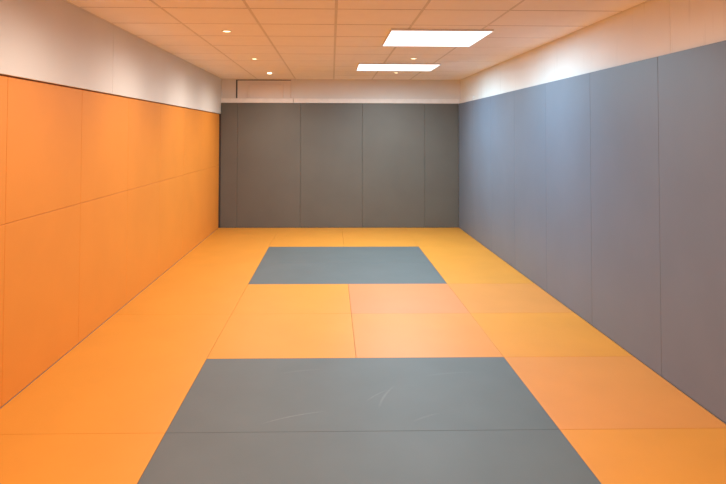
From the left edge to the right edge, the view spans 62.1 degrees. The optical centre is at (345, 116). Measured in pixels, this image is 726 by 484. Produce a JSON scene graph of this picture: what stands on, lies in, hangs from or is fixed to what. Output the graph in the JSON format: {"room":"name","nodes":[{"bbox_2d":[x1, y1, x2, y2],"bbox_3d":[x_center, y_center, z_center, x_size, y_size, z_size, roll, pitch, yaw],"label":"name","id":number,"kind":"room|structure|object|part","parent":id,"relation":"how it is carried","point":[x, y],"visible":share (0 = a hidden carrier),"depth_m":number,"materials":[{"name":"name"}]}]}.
{"room":"exercise studio","nodes":[
{"label":"exercise studio","id":0,"kind":"room"},
{"bbox_2d":[0,0,220,408],"bbox_3d":[-1.981,0.427,4.383,0.179,2.482,10.892,0,-2,-1],"label":"wall","id":1,"kind":"structure","parent":0,"point":[55,42],"depth_m":4.46,"materials":[{"name":"white paint"}]},
{"bbox_2d":[0,75,7,224],"bbox_3d":[-1.893,0.172,2.848,0.039,0.819,0.998,0,-2,-1],"label":"pad","id":2,"kind":"object","parent":1,"relation":"attached to","point":[3,79],"visible":1,"depth_m":3.31,"materials":[{"name":"orange plastic"}]},
{"bbox_2d":[1,204,79,406],"bbox_3d":[-1.919,1.112,3.820,0.039,0.998,0.998,0,-2,-1],"label":"pad","id":3,"kind":"object","parent":1,"relation":"attached to","point":[42,251],"visible":0.8,"depth_m":3.73,"materials":[{"name":"orange plastic"}]},
{"bbox_2d":[5,77,81,223],"bbox_3d":[-1.917,0.202,3.847,0.039,0.819,0.998,0,-2,-1],"label":"pad","id":4,"kind":"object","parent":1,"relation":"attached to","point":[44,120],"visible":0.84,"depth_m":3.75,"materials":[{"name":"orange plastic"}]},
{"bbox_2d":[78,191,126,342],"bbox_3d":[-1.942,1.141,4.819,0.039,0.998,0.998,0,-2,-1],"label":"pad","id":5,"kind":"object","parent":1,"relation":"attached to","point":[103,220],"visible":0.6,"depth_m":4.75,"materials":[{"name":"orange plastic"}]},
{"bbox_2d":[80,90,128,202],"bbox_3d":[-1.940,0.231,4.846,0.039,0.819,0.998,0,-2,-1],"label":"pad","id":6,"kind":"object","parent":1,"relation":"attached to","point":[104,131],"visible":0.76,"depth_m":4.75,"materials":[{"name":"orange plastic"}]},
{"bbox_2d":[126,182,159,303],"bbox_3d":[-1.966,1.170,5.819,0.039,0.998,0.998,0,-2,-1],"label":"pad","id":7,"kind":"object","parent":1,"relation":"attached to","point":[142,265],"visible":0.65,"depth_m":5.76,"materials":[{"name":"orange plastic"}]},
{"bbox_2d":[127,98,160,189],"bbox_3d":[-1.963,0.260,5.846,0.039,0.819,0.998,0,-2,-1],"label":"pad","id":8,"kind":"object","parent":1,"relation":"attached to","point":[143,116],"visible":0.78,"depth_m":5.78,"materials":[{"name":"orange plastic"}]},
{"bbox_2d":[160,104,183,180],"bbox_3d":[-1.986,0.289,6.845,0.039,0.819,0.998,0,-2,-1],"label":"pad","id":9,"kind":"object","parent":1,"relation":"attached to","point":[171,117],"visible":0.75,"depth_m":6.79,"materials":[{"name":"orange plastic"}]},
{"bbox_2d":[183,108,201,174],"bbox_3d":[-2.010,0.319,7.844,0.039,0.819,0.998,0,-2,-1],"label":"pad","id":10,"kind":"object","parent":1,"relation":"attached to","point":[192,118],"visible":0.79,"depth_m":7.81,"materials":[{"name":"orange plastic"}]},
{"bbox_2d":[200,166,214,241],"bbox_3d":[-2.035,1.258,8.817,0.039,0.998,0.998,0,-2,-1],"label":"pad","id":11,"kind":"object","parent":1,"relation":"attached to","point":[207,222],"visible":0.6,"depth_m":8.77,"materials":[{"name":"orange plastic"}]},
{"bbox_2d":[201,111,214,169],"bbox_3d":[-2.033,0.348,8.844,0.039,0.819,0.998,0,-2,-1],"label":"pad","id":12,"kind":"object","parent":1,"relation":"attached to","point":[208,118],"visible":0.77,"depth_m":8.76,"materials":[{"name":"orange plastic"}]},
{"bbox_2d":[214,165,218,230],"bbox_3d":[-2.051,1.278,9.474,0.039,0.998,0.314,0,-2,-1],"label":"pad","id":13,"kind":"object","parent":1,"relation":"attached to","point":[217,166],"visible":0.64,"depth_m":9.46,"materials":[{"name":"orange plastic"}]},
{"bbox_2d":[215,113,218,165],"bbox_3d":[-2.048,0.367,9.501,0.039,0.819,0.314,0,-2,-1],"label":"pad","id":14,"kind":"object","parent":1,"relation":"attached to","point":[216,115],"visible":0.73,"depth_m":9.45,"materials":[{"name":"orange plastic"}]},
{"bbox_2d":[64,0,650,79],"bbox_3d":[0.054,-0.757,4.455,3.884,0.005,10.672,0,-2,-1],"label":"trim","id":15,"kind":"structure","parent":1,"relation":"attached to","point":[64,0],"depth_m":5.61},
{"bbox_2d":[216,79,459,229],"bbox_3d":[-0.105,0.592,9.822,3.943,2.482,0.140,0,-2,-1],"label":"wall","id":16,"kind":"structure","parent":0,"point":[303,88],"depth_m":9.79,"materials":[{"name":"white paint"}]},
{"bbox_2d":[218,114,220,227],"bbox_3d":[-2.044,0.871,9.674,0.059,1.823,0.047,0,-2,-1],"label":"trim","id":17,"kind":"structure","parent":16,"relation":"attached to","point":[219,114],"depth_m":9.66,"materials":[{"name":"black"}]},
{"bbox_2d":[220,103,237,227],"bbox_3d":[-1.878,0.783,9.681,0.266,1.999,0.032,0,-2,-1],"label":"pad","id":18,"kind":"object","parent":16,"relation":"attached to","point":[229,111],"visible":1,"depth_m":9.66,"materials":[{"name":"grey plastic"}]},
{"bbox_2d":[221,98,292,102],"bbox_3d":[-1.432,-0.255,9.726,1.159,0.074,0.028,0,-2,-1],"label":"trim","id":19,"kind":"structure","parent":16,"relation":"attached to","point":[223,100],"depth_m":9.71,"materials":[{"name":"white paint"}]},
{"bbox_2d":[236,80,290,97],"bbox_3d":[-1.337,0.613,9.739,0.888,2.417,0.068,0,-2,-1],"label":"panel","id":20,"kind":"structure","parent":16,"relation":"in","point":[244,88],"depth_m":9.76,"materials":[{"name":"paint"}]},
{"bbox_3d":[-1.293,-0.412,9.747,0.577,0.218,0.022,0,-2,-1],"label":"moulding","id":21,"kind":"part","parent":20,"relation":"part of","materials":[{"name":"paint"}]},
{"bbox_2d":[237,103,300,227],"bbox_3d":[-1.238,0.785,9.696,1.010,1.999,0.032,0,-2,-1],"label":"pad","id":22,"kind":"object","parent":16,"relation":"attached to","point":[268,141],"visible":1,"depth_m":9.68,"materials":[{"name":"grey plastic"}]},
{"bbox_2d":[291,79,293,97],"bbox_3d":[-0.864,-0.451,9.762,0.050,0.298,0.006,0,-2,-1],"label":"trim","id":23,"kind":"structure","parent":16,"relation":"attached to","point":[292,80],"depth_m":9.76,"materials":[{"name":"white paint"}]},
{"bbox_2d":[300,103,361,227],"bbox_3d":[-0.233,0.789,9.719,0.997,1.999,0.032,0,-2,-1],"label":"pad","id":24,"kind":"object","parent":16,"relation":"attached to","point":[331,133],"visible":1,"depth_m":9.70,"materials":[{"name":"grey plastic"}]},
{"bbox_2d":[294,98,458,103],"bbox_3d":[0.514,-0.248,9.771,2.712,0.074,0.028,0,-2,-1],"label":"trim","id":25,"kind":"structure","parent":16,"relation":"attached to","point":[296,100],"depth_m":9.76,"materials":[{"name":"white paint"}]},
{"bbox_2d":[362,103,424,227],"bbox_3d":[0.770,0.792,9.742,1.007,1.999,0.032,0,-2,-1],"label":"pad","id":26,"kind":"object","parent":16,"relation":"attached to","point":[393,135],"visible":1,"depth_m":9.73,"materials":[{"name":"grey plastic"}]},
{"bbox_2d":[425,104,458,227],"bbox_3d":[1.550,0.795,9.760,0.548,1.999,0.032,0,-2,-1],"label":"pad","id":27,"kind":"object","parent":16,"relation":"attached to","point":[441,120],"visible":1,"depth_m":9.74,"materials":[{"name":"grey plastic"}]},
{"bbox_2d":[67,0,646,79],"bbox_3d":[0.024,-0.772,4.465,4.143,0.030,10.892,0,-2,-1],"label":"ceiling","id":28,"kind":"structure","parent":0,"point":[289,39],"depth_m":5.04,"materials":[{"name":"tile"}]},
{"bbox_2d":[356,63,440,70],"bbox_3d":[0.665,-0.644,7.898,1.027,0.018,0.762,0,-2,-1],"label":"ceiling light panel","id":29,"kind":"object","parent":28,"relation":"attached to","point":[361,66],"visible":1,"depth_m":7.75,"materials":[{"name":"white plastic"}]},
{"bbox_2d":[382,29,493,46],"bbox_3d":[0.804,-0.714,5.516,0.869,0.018,0.892,0,-2,-1],"label":"ceiling light panel","id":30,"kind":"object","parent":28,"relation":"attached to","point":[395,37],"visible":1,"depth_m":5.41,"materials":[{"name":"white plastic"}]},
{"bbox_2d":[460,0,725,423],"bbox_3d":[2.052,0.440,4.477,0.120,2.482,10.892,0,-2,-1],"label":"wall","id":31,"kind":"structure","parent":0,"point":[653,28],"depth_m":4.47,"materials":[{"name":"white paint"}]},
{"bbox_2d":[459,101,472,236],"bbox_3d":[1.859,0.781,9.262,0.039,1.999,0.976,0,-2,-1],"label":"pad","id":32,"kind":"object","parent":31,"relation":"attached to","point":[466,108],"visible":0.78,"depth_m":9.20,"materials":[{"name":"grey plastic"}]},
{"bbox_2d":[459,96,473,103],"bbox_3d":[1.868,-0.255,9.328,0.025,0.068,0.916,0,-2,-1],"label":"trim","id":33,"kind":"structure","parent":31,"relation":"attached to","point":[471,98],"depth_m":9.27,"materials":[{"name":"white paint"}]},
{"bbox_2d":[473,96,490,250],"bbox_3d":[1.882,0.752,8.273,0.039,1.999,0.998,0,-2,-1],"label":"pad","id":34,"kind":"object","parent":31,"relation":"attached to","point":[481,107],"visible":0.77,"depth_m":8.22,"materials":[{"name":"grey plastic"}]},
{"bbox_2d":[491,91,514,267],"bbox_3d":[1.905,0.723,7.274,0.039,1.999,0.998,0,-2,-1],"label":"pad","id":35,"kind":"object","parent":31,"relation":"attached to","point":[502,105],"visible":0.77,"depth_m":7.21,"materials":[{"name":"grey plastic"}]},
{"bbox_2d":[514,83,546,291],"bbox_3d":[1.929,0.694,6.275,0.039,1.999,0.998,0,-2,-1],"label":"pad","id":36,"kind":"object","parent":31,"relation":"attached to","point":[529,102],"visible":0.76,"depth_m":6.22,"materials":[{"name":"grey plastic"}]},
{"bbox_2d":[546,73,591,324],"bbox_3d":[1.952,0.664,5.276,0.039,1.999,0.998,0,-2,-1],"label":"pad","id":37,"kind":"object","parent":31,"relation":"attached to","point":[568,131],"visible":0.81,"depth_m":5.19,"materials":[{"name":"grey plastic"}]},
{"bbox_2d":[590,57,661,375],"bbox_3d":[1.975,0.635,4.276,0.039,1.999,0.998,0,-2,-1],"label":"pad","id":38,"kind":"object","parent":31,"relation":"attached to","point":[624,112],"visible":0.8,"depth_m":4.20,"materials":[{"name":"grey plastic"}]},
{"bbox_2d":[658,40,725,422],"bbox_3d":[1.998,0.606,3.277,0.039,1.999,0.998,0,-2,-1],"label":"pad","id":39,"kind":"object","parent":31,"relation":"attached to","point":[691,82],"visible":1,"depth_m":3.41,"materials":[{"name":"grey plastic"}]},
{"bbox_3d":[0.016,1.725,4.432,4.143,0.100,10.972,0,-2,-1],"label":"floor","id":40,"kind":"structure","parent":0,"visible":0},
{"bbox_2d":[0,433,164,483],"bbox_3d":[-1.371,1.580,2.016,0.972,0.040,1.998,0,-2,-1],"label":"floor mat","id":41,"kind":"object","parent":40,"relation":"on","point":[123,458],"visible":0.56,"depth_m":2.79,"materials":[{"name":"orange plastic"}]},
{"bbox_2d":[0,314,230,434],"bbox_3d":[-1.418,1.639,4.015,0.972,0.040,1.998,0,-2,-1],"label":"floor mat","id":42,"kind":"object","parent":40,"relation":"on","point":[133,373],"visible":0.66,"depth_m":3.67,"materials":[{"name":"orange plastic"}]},
{"bbox_2d":[114,263,259,314],"bbox_3d":[-1.464,1.698,6.013,0.972,0.040,1.998,0,-2,-1],"label":"floor mat","id":43,"kind":"object","parent":40,"relation":"on","point":[184,288],"visible":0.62,"depth_m":5.75,"materials":[{"name":"orange plastic"}]},
{"bbox_2d":[177,228,278,262],"bbox_3d":[-1.518,1.766,8.327,0.972,0.040,2.629,0,-2,-1],"label":"floor mat","id":44,"kind":"object","parent":40,"relation":"on","point":[224,245],"visible":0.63,"depth_m":8.03,"materials":[{"name":"orange plastic"}]},
{"bbox_2d":[207,314,355,358],"bbox_3d":[-0.443,1.657,4.537,0.998,0.040,0.998,0,-2,-1],"label":"floor mat","id":45,"kind":"object","parent":40,"relation":"on","point":[244,336],"visible":0.76,"depth_m":4.47,"materials":[{"name":"orange plastic"}]},
{"bbox_2d":[232,284,350,313],"bbox_3d":[-0.466,1.686,5.536,0.998,0.040,0.998,0,-2,-1],"label":"floor mat","id":46,"kind":"object","parent":40,"relation":"on","point":[256,298],"visible":0.77,"depth_m":5.47,"materials":[{"name":"orange plastic"}]},
{"bbox_2d":[269,228,343,246],"bbox_3d":[-0.543,1.784,8.850,0.998,0.040,1.629,0,-2,-1],"label":"floor mat","id":47,"kind":"object","parent":40,"relation":"on","point":[285,237],"visible":0.76,"depth_m":8.74,"materials":[{"name":"orange plastic"}]},
{"bbox_2d":[260,247,429,262],"bbox_3d":[-0.013,1.747,7.547,1.998,0.040,0.998,0,-2,-1],"label":"floor mat","id":48,"kind":"object","parent":40,"relation":"on","point":[273,254],"visible":0.76,"depth_m":7.47,"materials":[{"name":"grey plastic"}]},
{"bbox_2d":[249,262,446,283],"bbox_3d":[0.011,1.717,6.547,1.998,0.040,0.998,0,-2,-1],"label":"floor mat","id":49,"kind":"object","parent":40,"relation":"on","point":[266,273],"visible":0.76,"depth_m":6.49,"materials":[{"name":"grey plastic"}]},
{"bbox_2d":[166,357,558,432],"bbox_3d":[0.081,1.629,3.549,1.998,0.040,0.998,0,-2,-1],"label":"floor mat","id":50,"kind":"object","parent":40,"relation":"on","point":[440,393],"visible":0.76,"depth_m":3.45,"materials":[{"name":"grey plastic"}]},
{"bbox_2d":[137,430,600,483],"bbox_3d":[0.104,1.600,2.550,1.998,0.040,0.998,0,-2,-1],"label":"floor mat","id":51,"kind":"object","parent":40,"relation":"on","point":[467,456],"visible":1,"depth_m":2.80,"materials":[{"name":"grey plastic"}]},
{"bbox_2d":[342,228,417,246],"bbox_3d":[0.457,1.787,8.873,0.998,0.040,1.629,0,-2,-1],"label":"floor mat","id":52,"kind":"object","parent":40,"relation":"on","point":[352,237],"visible":0.74,"depth_m":8.76,"materials":[{"name":"orange plastic"}]},
{"bbox_2d":[348,284,468,313],"bbox_3d":[0.534,1.690,5.560,0.998,0.040,0.998,0,-2,-1],"label":"floor mat","id":53,"kind":"object","parent":40,"relation":"on","point":[364,298],"visible":0.74,"depth_m":5.48,"materials":[{"name":"orange plastic"}]},
{"bbox_2d":[351,313,502,357],"bbox_3d":[0.557,1.660,4.560,0.998,0.040,0.998,0,-2,-1],"label":"floor mat","id":54,"kind":"object","parent":40,"relation":"on","point":[388,335],"visible":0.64,"depth_m":4.46,"materials":[{"name":"orange plastic"}]},
{"bbox_2d":[405,228,482,246],"bbox_3d":[1.400,1.790,8.895,0.885,0.040,1.629,0,-2,-1],"label":"floor mat","id":55,"kind":"object","parent":40,"relation":"on","point":[423,237],"visible":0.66,"depth_m":8.78,"materials":[{"name":"orange plastic"}]},
{"bbox_2d":[419,246,532,283],"bbox_3d":[1.442,1.737,7.080,0.885,0.040,1.998,0,-2,-1],"label":"floor mat","id":56,"kind":"object","parent":40,"relation":"on","point":[469,264],"visible":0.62,"depth_m":6.86,"materials":[{"name":"orange plastic"}]},
{"bbox_2d":[448,283,573,312],"bbox_3d":[1.477,1.693,5.582,0.885,0.040,0.998,0,-2,-1],"label":"floor mat","id":57,"kind":"object","parent":40,"relation":"on","point":[498,297],"visible":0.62,"depth_m":5.52,"materials":[{"name":"orange plastic"}]},
{"bbox_2d":[470,313,631,356],"bbox_3d":[1.500,1.663,4.582,0.885,0.040,0.998,0,-2,-1],"label":"floor mat","id":58,"kind":"object","parent":40,"relation":"on","point":[512,334],"visible":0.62,"depth_m":4.51,"materials":[{"name":"orange plastic"}]},
{"bbox_2d":[504,356,725,429],"bbox_3d":[1.524,1.634,3.583,0.885,0.040,0.998,0,-2,-1],"label":"floor mat","id":59,"kind":"object","parent":40,"relation":"on","point":[609,392],"visible":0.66,"depth_m":3.46,"materials":[{"name":"orange plastic"}]},
{"bbox_2d":[560,428,725,483],"bbox_3d":[1.547,1.605,2.584,0.885,0.040,0.998,0,-2,-1],"label":"floor mat","id":60,"kind":"object","parent":40,"relation":"on","point":[696,455],"visible":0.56,"depth_m":2.83,"materials":[{"name":"orange plastic"}]}
]}

